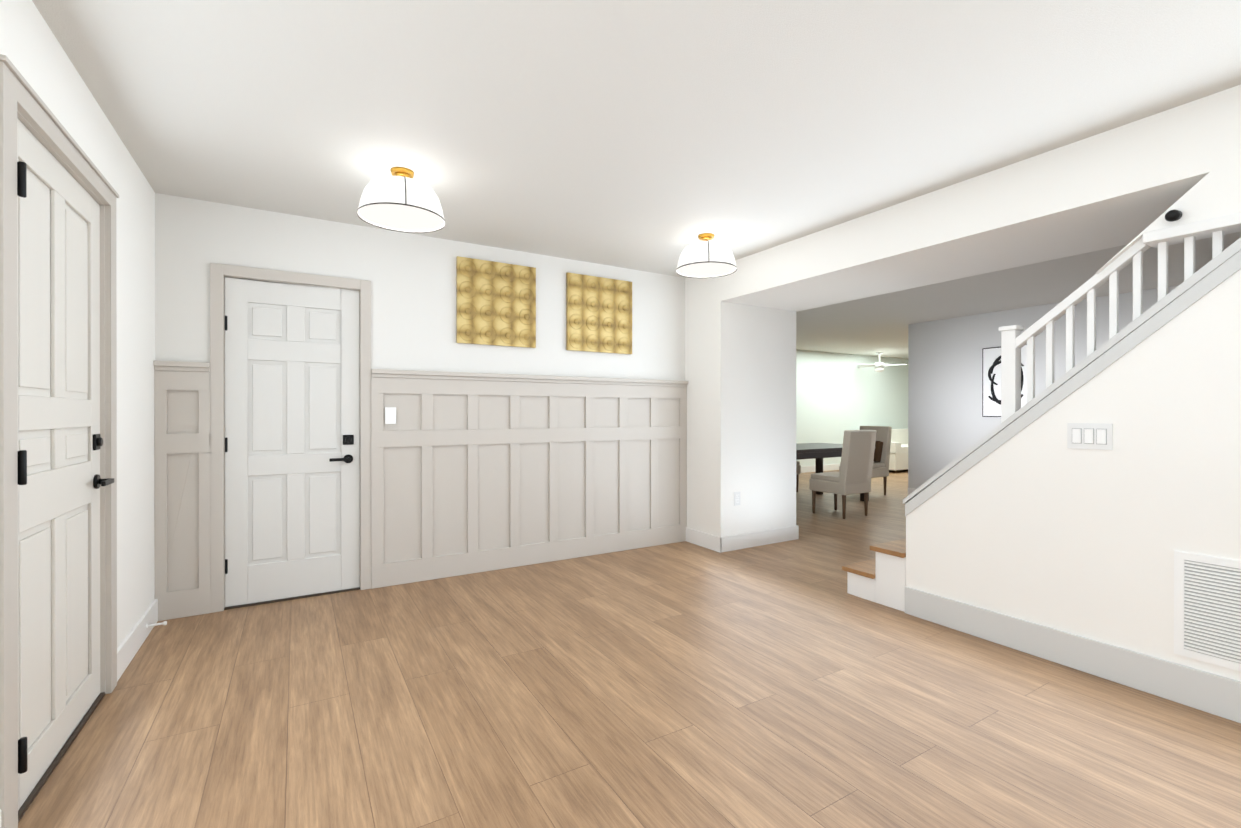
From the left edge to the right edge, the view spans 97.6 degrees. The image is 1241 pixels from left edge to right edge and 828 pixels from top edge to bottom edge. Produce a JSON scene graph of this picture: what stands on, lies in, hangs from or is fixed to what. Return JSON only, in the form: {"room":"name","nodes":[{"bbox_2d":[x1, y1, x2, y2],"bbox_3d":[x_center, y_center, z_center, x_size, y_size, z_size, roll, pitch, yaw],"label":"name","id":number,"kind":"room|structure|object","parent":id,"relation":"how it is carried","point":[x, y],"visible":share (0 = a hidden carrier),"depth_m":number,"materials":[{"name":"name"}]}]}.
{"room":"entrance hall","nodes":[
{"label":"entrance hall","id":0,"kind":"room"},
{"bbox_2d":[0,0,154,647],"bbox_3d":[-0.978,-0.038,0.118,0.150,2.490,7.300,0,0,-31],"label":"wall","id":1,"kind":"structure","parent":0,"point":[32,50],"depth_m":2.61,"materials":[{"name":"white paint"}]},
{"bbox_2d":[0,54,118,827],"bbox_3d":[-2.029,0.115,1.905,0.178,2.182,1.101,0,0,-31],"label":"door frame","id":2,"kind":"structure","parent":1,"relation":"attached to","point":[21,100],"depth_m":1.55,"materials":[{"name":"beige wood"}]},
{"bbox_2d":[17,118,113,809],"bbox_3d":[-1.981,0.151,1.933,0.098,2.087,0.913,0,0,-31],"label":"door","id":3,"kind":"structure","parent":1,"relation":"in","point":[60,444],"depth_m":1.89,"materials":[{"name":"white paint"}]},
{"bbox_2d":[117,599,157,681],"bbox_3d":[-2.475,1.138,2.787,0.015,0.130,0.885,0,0,-31],"label":"baseboard","id":4,"kind":"structure","parent":1,"relation":"attached to","point":[134,640],"depth_m":2.71,"materials":[{"name":"white wood"}]},
{"bbox_2d":[146,621,166,628],"bbox_3d":[-2.506,1.137,2.934,0.083,0.028,0.028,0,0,-31],"label":"doorstop","id":5,"kind":"object","parent":1,"relation":"attached to","point":[157,624],"visible":1,"depth_m":2.93,"materials":[{"name":"white plastic"}]},
{"bbox_2d":[155,193,684,487],"bbox_3d":[-1.086,-0.044,4.218,3.870,2.490,0.150,0,0,-31],"label":"wall","id":6,"kind":"structure","parent":0,"point":[411,278],"depth_m":3.85,"materials":[{"name":"white paint"}]},
{"bbox_2d":[210,263,370,612],"bbox_3d":[-2.139,0.144,3.578,0.889,2.118,0.170,0,0,-31],"label":"door frame","id":7,"kind":"structure","parent":6,"relation":"attached to","point":[219,273],"depth_m":3.34,"materials":[{"name":"beige wood"}]},
{"bbox_2d":[225,277,359,606],"bbox_3d":[-2.108,0.174,3.526,0.757,2.038,0.098,0,0,-31],"label":"back door","id":8,"kind":"structure","parent":6,"relation":"in","point":[292,440],"depth_m":3.52,"materials":[{"name":"white paint"}]},
{"bbox_2d":[385,407,395,423],"bbox_3d":[-1.603,0.011,3.786,0.072,0.116,0.010,0,0,-31],"label":"light switch","id":9,"kind":"object","parent":6,"relation":"attached to","point":[390,415],"visible":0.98,"depth_m":3.78,"materials":[{"name":"white plastic"}]},
{"bbox_2d":[153,360,687,620],"bbox_3d":[-1.036,0.447,4.134,3.875,1.512,0.052,0,0,-31],"label":"wainscoting","id":10,"kind":"structure","parent":6,"relation":"attached to","point":[471,473],"depth_m":4.13,"materials":[{"name":"beige wood"}]},
{"bbox_2d":[456,256,535,347],"bbox_3d":[-0.947,-0.849,4.188,0.620,0.640,0.038,0,0,-31],"label":"art","id":11,"kind":"object","parent":6,"relation":"attached to","point":[495,303],"visible":1,"depth_m":4.17,"materials":[{"name":"gold"}]},
{"bbox_2d":[566,272,631,353],"bbox_3d":[-0.170,-0.850,4.652,0.630,0.640,0.038,0,0,-31],"label":"art","id":12,"kind":"object","parent":6,"relation":"attached to","point":[598,314],"visible":1,"depth_m":4.63,"materials":[{"name":"gold"}]},
{"bbox_2d":[18,469,1240,827],"bbox_3d":[4.245,1.249,5.221,14.450,0.100,10.800,0,0,-31],"label":"floor","id":13,"kind":"structure","parent":0,"point":[774,685],"depth_m":2.16,"materials":[{"name":"brown wood"}]},
{"bbox_2d":[796,461,800,491],"bbox_3d":[2.391,0.688,8.372,0.480,1.014,0.573,0,0,-31],"label":"chair","id":14,"kind":"object","parent":13,"relation":"on","point":[798,468],"visible":0.19,"depth_m":8.24,"materials":[{"name":"grey fabric"}]},
{"bbox_2d":[796,443,875,500],"bbox_3d":[2.470,0.816,7.363,1.800,0.760,0.950,0,0,-31],"label":"dining table","id":15,"kind":"object","parent":13,"relation":"on","point":[818,452],"visible":0.35,"depth_m":7.07,"materials":[{"name":"black wood"}]},
{"bbox_2d":[809,430,876,518],"bbox_3d":[2.624,0.691,6.422,0.480,1.014,0.573,0,0,-31],"label":"chair","id":16,"kind":"object","parent":13,"relation":"on","point":[853,475],"visible":1,"depth_m":6.22,"materials":[{"name":"beige fabric"}]},
{"bbox_2d":[839,426,891,494],"bbox_3d":[3.635,0.688,8.059,0.573,1.014,0.480,0,0,-31],"label":"chair","id":17,"kind":"object","parent":13,"relation":"on","point":[880,468],"visible":0.38,"depth_m":7.96,"materials":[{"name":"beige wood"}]},
{"bbox_2d":[842,538,905,611],"bbox_3d":[2.713,0.394,2.538,0.962,1.627,3.168,0,0,-31],"label":"stairs","id":18,"kind":"structure","parent":13,"relation":"on","point":[880,578],"depth_m":3.43,"materials":[{"name":"white wood"}]},
{"bbox_2d":[889,429,907,472],"bbox_3d":[6.128,0.765,11.761,2.008,0.850,0.916,0,0,-31],"label":"sofa","id":19,"kind":"object","parent":13,"relation":"on","point":[898,460],"visible":0.23,"depth_m":11.00,"materials":[{"name":"white fabric"}]},
{"bbox_2d":[32,0,1240,358],"bbox_3d":[4.245,-1.341,5.217,14.450,0.100,10.800,0,0,-31],"label":"ceiling","id":20,"kind":"structure","parent":0,"point":[654,136],"depth_m":2.26,"materials":[{"name":"white paint"}]},
{"bbox_2d":[357,167,444,232],"bbox_3d":[-1.159,-1.160,2.885,0.436,0.254,0.437,0,0,-31],"label":"ceiling light","id":21,"kind":"object","parent":20,"relation":"attached to","point":[400,200],"visible":1,"depth_m":2.79,"materials":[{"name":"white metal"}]},
{"bbox_2d":[676,233,736,277],"bbox_3d":[0.620,-1.162,3.925,0.436,0.254,0.436,0,0,-31],"label":"ceiling light","id":22,"kind":"object","parent":20,"relation":"attached to","point":[705,257],"visible":1,"depth_m":3.81,"materials":[{"name":"white metal"}]},
{"bbox_2d":[857,352,905,371],"bbox_3d":[5.464,-1.093,11.516,0.982,0.414,0.938,0,0,-31],"label":"ceiling fan","id":23,"kind":"object","parent":20,"relation":"hanging from","point":[879,367],"visible":1,"depth_m":11.43,"materials":[{"name":"white"}]},
{"bbox_2d":[685,85,1240,311],"bbox_3d":[2.816,-1.132,2.383,0.950,0.310,7.300,0,0,-31],"label":"soffit","id":24,"kind":"structure","parent":20,"relation":"attached to","point":[1128,183],"depth_m":2.97,"materials":[{"name":"white paint"}]},
{"bbox_2d":[685,301,795,536],"bbox_3d":[1.111,0.109,5.240,0.950,2.180,0.650,0,0,-31],"label":"wall","id":25,"kind":"structure","parent":0,"point":[740,368],"depth_m":4.93,"materials":[{"name":"white paint"}]},
{"bbox_2d":[686,527,719,551],"bbox_3d":[0.731,1.135,4.933,0.018,0.130,0.490,0,0,-31],"label":"baseboard","id":26,"kind":"structure","parent":25,"relation":"attached to","point":[706,540],"depth_m":4.90,"materials":[{"name":"white wood"}]},
{"bbox_2d":[734,492,739,505],"bbox_3d":[1.036,0.750,4.811,0.072,0.120,0.010,0,0,-31],"label":"outlet","id":27,"kind":"object","parent":25,"relation":"attached to","point":[736,498],"visible":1,"depth_m":4.80,"materials":[{"name":"white plastic"}]},
{"bbox_2d":[720,525,798,552],"bbox_3d":[1.282,1.135,4.954,0.986,0.130,0.018,0,0,-31],"label":"baseboard","id":28,"kind":"structure","parent":25,"relation":"attached to","point":[753,539],"depth_m":4.93,"materials":[{"name":"white"}]},
{"bbox_2d":[796,349,907,465],"bbox_3d":[3.514,-0.054,10.985,9.370,2.490,0.150,0,0,-31],"label":"wall","id":29,"kind":"structure","parent":0,"point":[838,395],"depth_m":11.64,"materials":[{"name":"white"}]},
{"bbox_2d":[801,464,839,472],"bbox_3d":[3.625,1.126,10.957,9.230,0.130,0.015,0,0,-31],"label":"baseboard","id":30,"kind":"structure","parent":29,"relation":"attached to","point":[829,467],"depth_m":11.32,"materials":[{"name":"white wood"}]},
{"bbox_2d":[908,285,1178,488],"bbox_3d":[6.186,-0.045,4.602,0.150,2.490,7.650,0,0,-31],"label":"wall","id":31,"kind":"structure","parent":0,"point":[948,423],"depth_m":7.23,"materials":[{"name":"white paint"}]},
{"bbox_2d":[908,488,915,494],"bbox_3d":[6.116,1.135,4.562,0.015,0.130,7.650,0,0,-31],"label":"baseboard","id":32,"kind":"structure","parent":31,"relation":"attached to","point":[910,490],"depth_m":7.80,"materials":[{"name":"white"}]},
{"bbox_2d":[982,344,1026,416],"bbox_3d":[4.782,-0.403,6.745,0.063,0.880,0.530,0,0,-31],"label":"picture","id":33,"kind":"object","parent":31,"relation":"attached to","point":[991,381],"visible":0.56,"depth_m":6.85,"materials":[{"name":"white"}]},
{"bbox_2d":[903,164,1240,680],"bbox_3d":[3.051,0.115,1.181,0.146,2.180,4.992,0,0,-31],"label":"wall","id":34,"kind":"structure","parent":0,"point":[1024,512],"depth_m":2.43,"materials":[{"name":"white paint"}]},
{"bbox_2d":[905,587,1240,722],"bbox_3d":[2.997,1.125,1.143,0.015,0.160,4.980,0,0,-31],"label":"baseboard","id":35,"kind":"structure","parent":34,"relation":"attached to","point":[1214,694],"depth_m":2.51,"materials":[{"name":"white wood"}]},
{"bbox_2d":[1067,423,1112,449],"bbox_3d":[2.176,0.103,2.521,0.011,0.120,0.166,0,0,-31],"label":"light switch","id":36,"kind":"object","parent":34,"relation":"attached to","point":[1098,436],"visible":1,"depth_m":2.52,"materials":[{"name":"white plastic"}]},
{"bbox_2d":[999,212,1240,422],"bbox_3d":[3.183,-0.345,0.964,0.146,0.882,4.486,0,0,-31],"label":"stair railing","id":37,"kind":"object","parent":34,"relation":"attached to","point":[1014,340],"visible":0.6,"depth_m":2.55,"materials":[{"name":"white wood"}]},
{"bbox_2d":[1165,209,1181,221],"bbox_3d":[2.303,-0.828,2.264,0.054,0.050,0.048,0,0,-31],"label":"bracket","id":38,"kind":"object","parent":34,"relation":"attached to","point":[1173,215],"visible":0.96,"depth_m":2.25,"materials":[{"name":"black metal"}]},
{"bbox_2d":[1174,551,1240,671],"bbox_3d":[2.482,0.789,2.012,0.008,0.430,0.620,0,0,-31],"label":"air vent","id":39,"kind":"object","parent":34,"relation":"in","point":[1207,609],"visible":1,"depth_m":2.19,"materials":[{"name":"white plastic"}]}
]}

